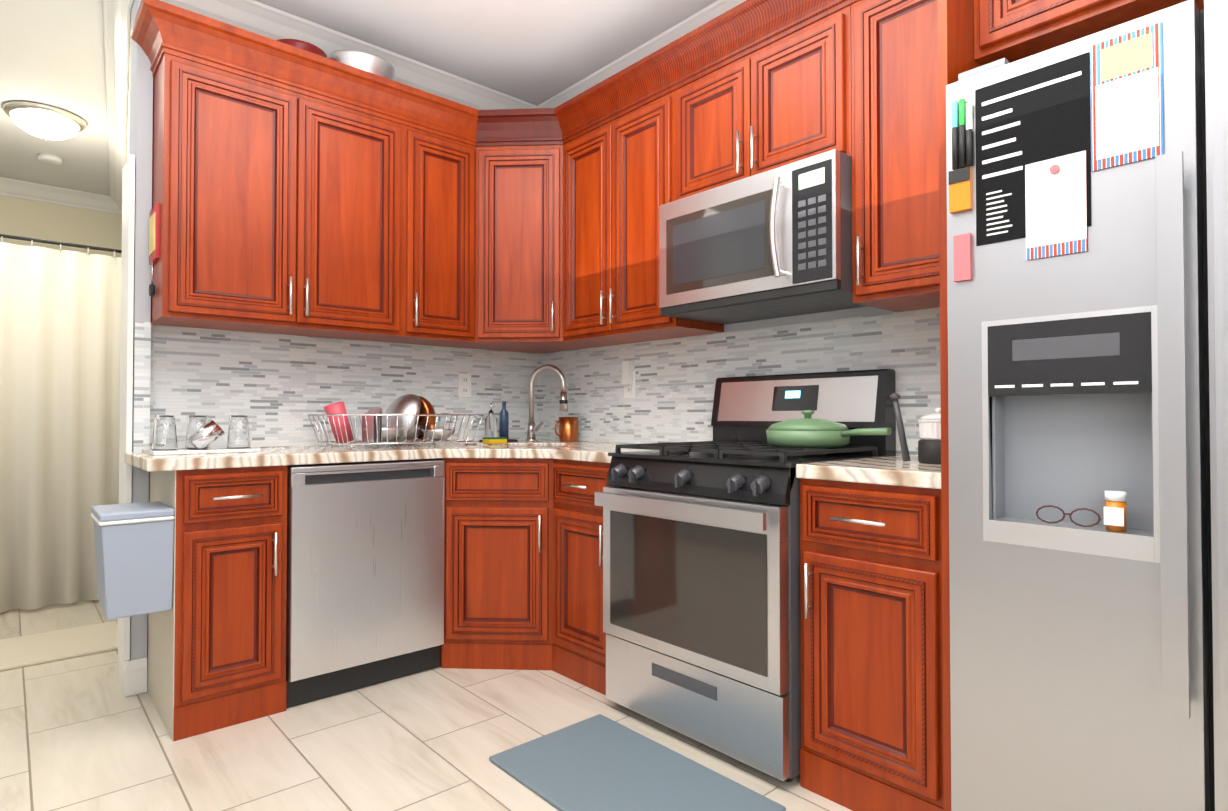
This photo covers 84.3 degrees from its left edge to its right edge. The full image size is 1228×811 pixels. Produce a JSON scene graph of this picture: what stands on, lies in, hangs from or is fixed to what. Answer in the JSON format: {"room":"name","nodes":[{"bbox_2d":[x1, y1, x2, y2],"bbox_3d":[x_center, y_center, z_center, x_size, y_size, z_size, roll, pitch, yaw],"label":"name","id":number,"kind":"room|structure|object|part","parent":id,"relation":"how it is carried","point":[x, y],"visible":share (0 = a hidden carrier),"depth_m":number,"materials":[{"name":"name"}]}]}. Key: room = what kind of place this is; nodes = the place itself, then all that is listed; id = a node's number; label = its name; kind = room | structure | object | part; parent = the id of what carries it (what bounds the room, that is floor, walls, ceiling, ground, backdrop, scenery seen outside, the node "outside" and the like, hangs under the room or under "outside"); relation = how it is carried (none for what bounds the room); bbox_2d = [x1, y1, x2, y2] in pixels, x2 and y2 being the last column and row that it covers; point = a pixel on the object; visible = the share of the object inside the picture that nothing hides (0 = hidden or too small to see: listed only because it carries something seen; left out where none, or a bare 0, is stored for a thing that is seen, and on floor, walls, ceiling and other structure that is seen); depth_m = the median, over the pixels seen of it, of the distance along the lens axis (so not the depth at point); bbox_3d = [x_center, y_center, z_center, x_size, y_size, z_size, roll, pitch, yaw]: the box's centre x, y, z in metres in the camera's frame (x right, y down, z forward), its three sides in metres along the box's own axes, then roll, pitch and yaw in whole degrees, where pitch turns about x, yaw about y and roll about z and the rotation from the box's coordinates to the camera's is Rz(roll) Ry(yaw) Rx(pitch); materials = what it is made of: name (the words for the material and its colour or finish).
{"room":"kitchen","nodes":[
{"label":"kitchen","id":0,"kind":"room"},
{"bbox_2d":[0,195,121,257],"bbox_3d":[-4.614,-0.273,5.021,1.820,2.800,0.120,1,-1,-42],"label":"wall","id":1,"kind":"structure","parent":0,"point":[20,217],"depth_m":5.25,"materials":[{"name":"beige paint"}]},
{"bbox_2d":[0,177,51,202],"bbox_3d":[-4.759,-1.617,4.765,1.230,0.111,0.094,1,-1,-42],"label":"crown molding","id":2,"kind":"structure","parent":1,"relation":"attached to","point":[9,187],"depth_m":5.08,"materials":[{"name":"white paint"}]},
{"bbox_2d":[126,11,130,159],"bbox_3d":[-2.925,-0.286,4.152,0.119,2.800,3.459,1,-1,-36],"label":"wall","id":3,"kind":"structure","parent":0,"point":[128,132],"depth_m":3.12,"materials":[{"name":"beige paint"}]},
{"bbox_2d":[117,154,134,660],"bbox_3d":[-1.893,0.003,2.629,0.018,1.905,0.205,1,-1,-42],"label":"door frame","id":4,"kind":"structure","parent":3,"relation":"attached to","point":[126,356],"depth_m":2.57,"materials":[{"name":"white wood"}]},
{"bbox_2d":[52,0,251,214],"bbox_3d":[-2.908,-1.629,3.990,0.439,0.111,3.719,1,-1,-42],"label":"crown molding","id":5,"kind":"structure","parent":3,"relation":"attached to","point":[116,13],"depth_m":3.36,"materials":[{"name":"white paint"}]},
{"bbox_2d":[129,0,540,659],"bbox_3d":[-1.119,-0.298,3.337,2.065,2.800,0.195,1,-1,-42],"label":"wall","id":6,"kind":"structure","parent":0,"point":[141,116],"depth_m":2.60,"materials":[{"name":"grey paint"}]},
{"bbox_2d":[150,32,391,299],"bbox_3d":[-1.384,-0.816,2.854,0.906,1.000,0.328,1,-1,-42],"label":"upper cabinet","id":7,"kind":"object","parent":6,"relation":"attached to","point":[232,133],"depth_m":2.58,"materials":[{"name":"brown wood"}]},
{"bbox_2d":[149,203,159,295],"bbox_3d":[-1.726,-0.575,2.538,0.020,0.331,0.160,1,-1,-42],"label":"key holder","id":8,"kind":"object","parent":7,"relation":"hanging from","point":[154,238],"visible":0.96,"depth_m":2.50,"materials":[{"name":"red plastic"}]},
{"bbox_3d":[-0.403,-1.353,2.219,1.659,0.145,2.445,1,-1,-42],"label":"cab crown","id":9,"kind":"part","parent":7,"relation":"part of","materials":[{"name":"brown wood"}]},
{"bbox_2d":[458,373,470,396],"bbox_3d":[-0.788,-0.107,3.583,0.076,0.125,0.006,1,-1,-42],"label":"electrical outlet","id":10,"kind":"object","parent":6,"relation":"attached to","point":[464,384],"visible":1,"depth_m":3.58,"materials":[{"name":"white plastic"}]},
{"bbox_2d":[0,0,716,195],"bbox_3d":[-1.302,-1.737,2.459,3.540,0.050,8.390,1,-1,-42],"label":"ceiling","id":11,"kind":"structure","parent":0,"point":[534,52],"depth_m":3.19,"materials":[{"name":"white paint"}]},
{"bbox_2d":[2,101,86,140],"bbox_3d":[-3.307,-1.616,3.944,0.380,0.146,0.380,1,-1,-42],"label":"light","id":12,"kind":"object","parent":11,"relation":"attached to","point":[44,121],"visible":1,"depth_m":3.85,"materials":[{"name":"white glass"}]},
{"bbox_2d":[38,153,62,164],"bbox_3d":[-3.804,-1.661,4.574,0.130,0.038,0.130,1,-1,-42],"label":"smoke detector","id":13,"kind":"object","parent":11,"relation":"attached to","point":[50,159],"visible":1,"depth_m":4.54,"materials":[{"name":"white plastic"}]},
{"bbox_2d":[0,600,851,810],"bbox_3d":[-1.302,1.113,2.415,3.540,0.050,8.390,1,-1,-42],"label":"floor","id":14,"kind":"structure","parent":0,"point":[82,733],"depth_m":2.17,"materials":[{"name":"tile"}]},
{"bbox_2d":[0,621,117,670],"bbox_3d":[-2.682,1.088,2.958,0.870,0.016,0.480,1,-1,-42],"label":"mat","id":15,"kind":"object","parent":14,"relation":"on","point":[34,649],"visible":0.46,"depth_m":3.05,"materials":[{"name":"beige fabric"}]},
{"bbox_2d":[147,476,286,740],"bbox_3d":[-1.494,0.652,2.528,0.342,0.874,0.633,1,-1,-42],"label":"base cabinet","id":16,"kind":"object","parent":14,"relation":"on","point":[216,659],"depth_m":2.29,"materials":[{"name":"brown wood"}]},
{"bbox_2d":[90,501,174,619],"bbox_3d":[-1.584,0.500,2.226,0.196,0.330,0.282,1,-1,-42],"label":"trash bin","id":17,"kind":"object","parent":16,"relation":"hanging from","point":[134,547],"visible":0.98,"depth_m":2.14,"materials":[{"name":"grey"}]},
{"bbox_2d":[286,459,444,707],"bbox_3d":[-1.138,0.658,2.845,0.605,0.866,0.636,1,-1,-42],"label":"dishwasher","id":18,"kind":"object","parent":14,"relation":"on","point":[365,578],"visible":0.83,"depth_m":2.59,"materials":[{"name":"grey metal"}]},
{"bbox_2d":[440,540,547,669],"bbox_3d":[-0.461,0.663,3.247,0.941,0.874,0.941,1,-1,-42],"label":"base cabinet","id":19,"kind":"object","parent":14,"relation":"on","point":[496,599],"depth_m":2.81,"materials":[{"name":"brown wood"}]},
{"bbox_2d":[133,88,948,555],"bbox_3d":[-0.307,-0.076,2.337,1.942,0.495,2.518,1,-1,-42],"label":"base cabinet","id":20,"kind":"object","parent":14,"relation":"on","point":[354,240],"depth_m":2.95,"materials":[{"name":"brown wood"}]},
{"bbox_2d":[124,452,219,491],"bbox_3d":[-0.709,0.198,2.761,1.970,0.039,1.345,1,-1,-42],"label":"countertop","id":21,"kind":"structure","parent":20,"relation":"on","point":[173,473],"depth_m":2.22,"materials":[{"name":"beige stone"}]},
{"bbox_2d":[142,447,260,454],"bbox_3d":[-1.551,0.169,2.549,0.344,0.012,0.265,1,-1,-42],"label":"glass tray","id":22,"kind":"object","parent":21,"relation":"on","point":[201,451],"visible":0.73,"depth_m":2.49,"materials":[{"name":"white plastic"}]},
{"bbox_2d":[151,415,185,450],"bbox_3d":[-1.627,0.099,2.455,0.081,0.125,0.081,-1,-1,39],"label":"glass","id":23,"kind":"object","parent":22,"relation":"on","point":[164,437],"depth_m":2.43,"materials":[{"name":"clear glass"}]},
{"bbox_2d":[186,415,209,448],"bbox_3d":[-1.601,0.101,2.606,0.081,0.125,0.081,-1,-1,39],"label":"glass","id":24,"kind":"object","parent":22,"relation":"on","point":[195,422],"depth_m":2.58,"materials":[{"name":"clear glass"}]},
{"bbox_2d":[188,420,224,449],"bbox_3d":[-1.513,0.109,2.517,0.119,0.115,0.071,1,-1,-42],"label":"steel tumbler","id":25,"kind":"object","parent":22,"relation":"on","point":[207,433],"visible":0.98,"depth_m":2.50,"materials":[{"name":"silver metal"}]},
{"bbox_2d":[226,415,250,447],"bbox_3d":[-1.449,0.101,2.616,0.081,0.125,0.081,-1,-1,39],"label":"glass","id":26,"kind":"object","parent":22,"relation":"on","point":[238,429],"depth_m":2.59,"materials":[{"name":"clear glass"}]},
{"bbox_2d":[307,394,483,448],"bbox_3d":[-0.981,0.064,3.068,0.646,0.238,0.427,1,-1,-42],"label":"dish rack","id":27,"kind":"object","parent":21,"relation":"on","point":[408,418],"visible":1,"depth_m":3.00,"materials":[{"name":"silver metal"}]},
{"bbox_2d":[483,437,506,443],"bbox_3d":[-0.587,0.172,3.340,0.100,0.030,0.070,1,-1,-42],"label":"sponge","id":28,"kind":"object","parent":21,"relation":"on","point":[494,440],"visible":1,"depth_m":3.31,"materials":[{"name":"yellow"}]},
{"bbox_2d":[479,401,516,441],"bbox_3d":[-0.604,0.084,3.547,0.170,0.212,0.100,1,-1,-42],"label":"soap caddy","id":29,"kind":"object","parent":21,"relation":"on","point":[490,424],"visible":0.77,"depth_m":3.56,"materials":[{"name":"black"}]},
{"bbox_2d":[525,364,567,441],"bbox_3d":[-0.361,-0.014,3.586,0.142,0.410,0.224,1,-1,-42],"label":"faucet","id":30,"kind":"object","parent":21,"relation":"on","point":[532,430],"visible":1,"depth_m":3.59,"materials":[{"name":"silver metal"}]},
{"bbox_2d":[554,417,577,441],"bbox_3d":[-0.255,0.126,3.577,0.143,0.130,0.104,1,-1,-42],"label":"copper cup","id":31,"kind":"object","parent":21,"relation":"on","point":[568,429],"visible":1,"depth_m":3.55,"materials":[{"name":"orange metal"}]},
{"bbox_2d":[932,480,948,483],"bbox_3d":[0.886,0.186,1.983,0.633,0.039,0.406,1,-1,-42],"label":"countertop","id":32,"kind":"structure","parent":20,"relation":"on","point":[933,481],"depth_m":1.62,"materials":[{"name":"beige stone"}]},
{"bbox_2d":[890,393,940,463],"bbox_3d":[0.914,0.064,1.982,0.112,0.205,0.183,1,-1,-42],"label":"mortar","id":33,"kind":"object","parent":32,"relation":"on","point":[929,451],"visible":0.58,"depth_m":1.96,"materials":[{"name":"black stone"}]},
{"bbox_2d":[918,408,940,440],"bbox_3d":[0.938,0.053,1.955,0.110,0.092,0.110,1,-1,-42],"label":"jar","id":34,"kind":"object","parent":33,"relation":"on","point":[929,426],"visible":0.46,"depth_m":1.93,"materials":[{"name":"white ceramic"}]},
{"bbox_2d":[548,532,606,694],"bbox_3d":[0.102,0.657,2.850,0.633,0.874,0.409,1,-1,-42],"label":"base cabinet","id":35,"kind":"object","parent":14,"relation":"on","point":[576,636],"depth_m":2.67,"materials":[{"name":"brown wood"}]},
{"bbox_2d":[489,714,785,810],"bbox_3d":[0.038,1.073,1.932,0.450,0.014,0.760,1,-1,-42],"label":"area rug","id":36,"kind":"object","parent":14,"relation":"on","point":[599,762],"visible":1,"depth_m":1.95,"materials":[{"name":"blue"}]},
{"bbox_2d":[595,369,895,781],"bbox_3d":[0.447,0.481,2.373,0.743,1.212,0.756,1,-1,-42],"label":"range","id":37,"kind":"object","parent":14,"relation":"on","point":[701,591],"visible":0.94,"depth_m":2.14,"materials":[{"name":"grey metal"}]},
{"bbox_2d":[766,410,891,447],"bbox_3d":[0.710,0.077,2.268,0.280,0.124,0.475,1,-1,-42],"label":"pan","id":38,"kind":"object","parent":37,"relation":"on","point":[807,431],"visible":1,"depth_m":2.21,"materials":[{"name":"green metal"}]},
{"bbox_2d":[800,484,950,810],"bbox_3d":[0.886,0.644,1.976,0.633,0.874,0.406,1,-1,-42],"label":"base cabinet","id":39,"kind":"object","parent":14,"relation":"on","point":[875,580],"depth_m":1.75,"materials":[{"name":"brown wood"}]},
{"bbox_2d":[946,0,1227,810],"bbox_3d":[1.300,0.145,1.436,0.706,1.855,0.910,1,-1,-42],"label":"refrigerator","id":40,"kind":"object","parent":14,"relation":"on","point":[1087,244],"visible":1,"depth_m":1.38,"materials":[{"name":"grey metal"}]},
{"bbox_2d":[585,306,901,455],"bbox_3d":[1.156,-0.315,2.257,0.120,2.800,4.600,1,-1,-42],"label":"wall","id":41,"kind":"structure","parent":0,"point":[827,315],"depth_m":2.62,"materials":[{"name":"grey"}]},
{"bbox_2d":[133,307,940,455],"bbox_3d":[-0.307,-0.076,2.337,1.942,0.495,2.518,1,-1,-42],"label":"backsplash","id":42,"kind":"structure","parent":41,"relation":"attached to","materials":[{"name":"tile"}]},
{"bbox_2d":[576,72,671,155],"bbox_3d":[0.106,-0.812,3.097,0.328,1.000,0.739,1,-1,-42],"label":"upper cabinet","id":43,"kind":"object","parent":41,"relation":"attached to","point":[643,117],"depth_m":2.85,"materials":[{"name":"brown wood"}]},
{"bbox_2d":[622,361,635,397],"bbox_3d":[0.068,-0.128,3.341,0.030,0.180,0.080,1,-1,-42],"label":"electrical outlet","id":44,"kind":"object","parent":41,"relation":"attached to","point":[628,378],"visible":1,"depth_m":3.33,"materials":[{"name":"white plastic"}]},
{"bbox_2d":[524,0,745,108],"bbox_3d":[1.074,-1.656,2.205,0.094,0.111,4.596,1,-1,-42],"label":"crown molding","id":45,"kind":"structure","parent":41,"relation":"attached to","point":[719,7],"depth_m":3.20,"materials":[{"name":"white"}]},
{"bbox_2d":[672,0,847,179],"bbox_3d":[0.607,-1.055,2.541,0.328,0.531,0.761,1,-1,-42],"label":"upper cabinet","id":46,"kind":"object","parent":41,"relation":"attached to","point":[773,96],"depth_m":2.38,"materials":[{"name":"brown wood"}]},
{"bbox_2d":[659,149,866,324],"bbox_3d":[0.563,-0.571,2.494,0.446,0.433,0.759,1,-1,-42],"label":"microwave","id":47,"kind":"object","parent":46,"relation":"attached to","point":[774,243],"visible":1,"depth_m":2.32,"materials":[{"name":"grey metal"}]},
{"bbox_2d":[848,0,971,259],"bbox_3d":[0.998,-0.827,2.102,0.328,1.000,0.407,1,-1,-42],"label":"upper cabinet","id":48,"kind":"object","parent":41,"relation":"attached to","point":[903,55],"depth_m":2.03,"materials":[{"name":"brown wood"}]},
{"bbox_2d":[960,0,1203,68],"bbox_3d":[1.395,-1.109,1.532,0.503,0.455,0.930,1,-1,-42],"label":"upper cabinet","id":49,"kind":"object","parent":41,"relation":"attached to","point":[990,30],"depth_m":1.63,"materials":[{"name":"brown wood"}]},
{"bbox_3d":[1.025,-0.176,1.826,0.643,2.510,0.021,1,-1,-42],"label":"cab fridge panel","id":50,"kind":"part","parent":49,"relation":"part of","materials":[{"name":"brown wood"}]},
{"bbox_2d":[974,0,1203,65],"bbox_3d":[1.384,-1.109,1.521,0.535,0.455,0.930,1,-1,-42],"label":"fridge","id":51,"kind":"object","parent":49,"relation":"in","point":[1012,30],"depth_m":1.62,"materials":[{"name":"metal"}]},
{"bbox_3d":[-2.616,-0.329,1.340,0.120,2.800,8.270,1,-1,-42],"label":"wall","id":52,"kind":"structure","parent":0,"visible":0},
{"bbox_2d":[0,234,121,612],"bbox_3d":[-3.389,0.085,3.413,1.498,1.996,0.090,1,-1,-42],"label":"curtain","id":53,"kind":"object","parent":52,"relation":"attached to","point":[60,329],"visible":0.94,"depth_m":3.72,"materials":[{"name":"beige fabric"}]},
{"bbox_2d":[118,650,146,696],"bbox_3d":[-2.904,1.046,4.005,0.361,0.128,3.641,1,-1,-42],"label":"baseboard","id":54,"kind":"structure","parent":52,"relation":"attached to","point":[132,677],"depth_m":2.54,"materials":[{"name":"white"}]}
]}

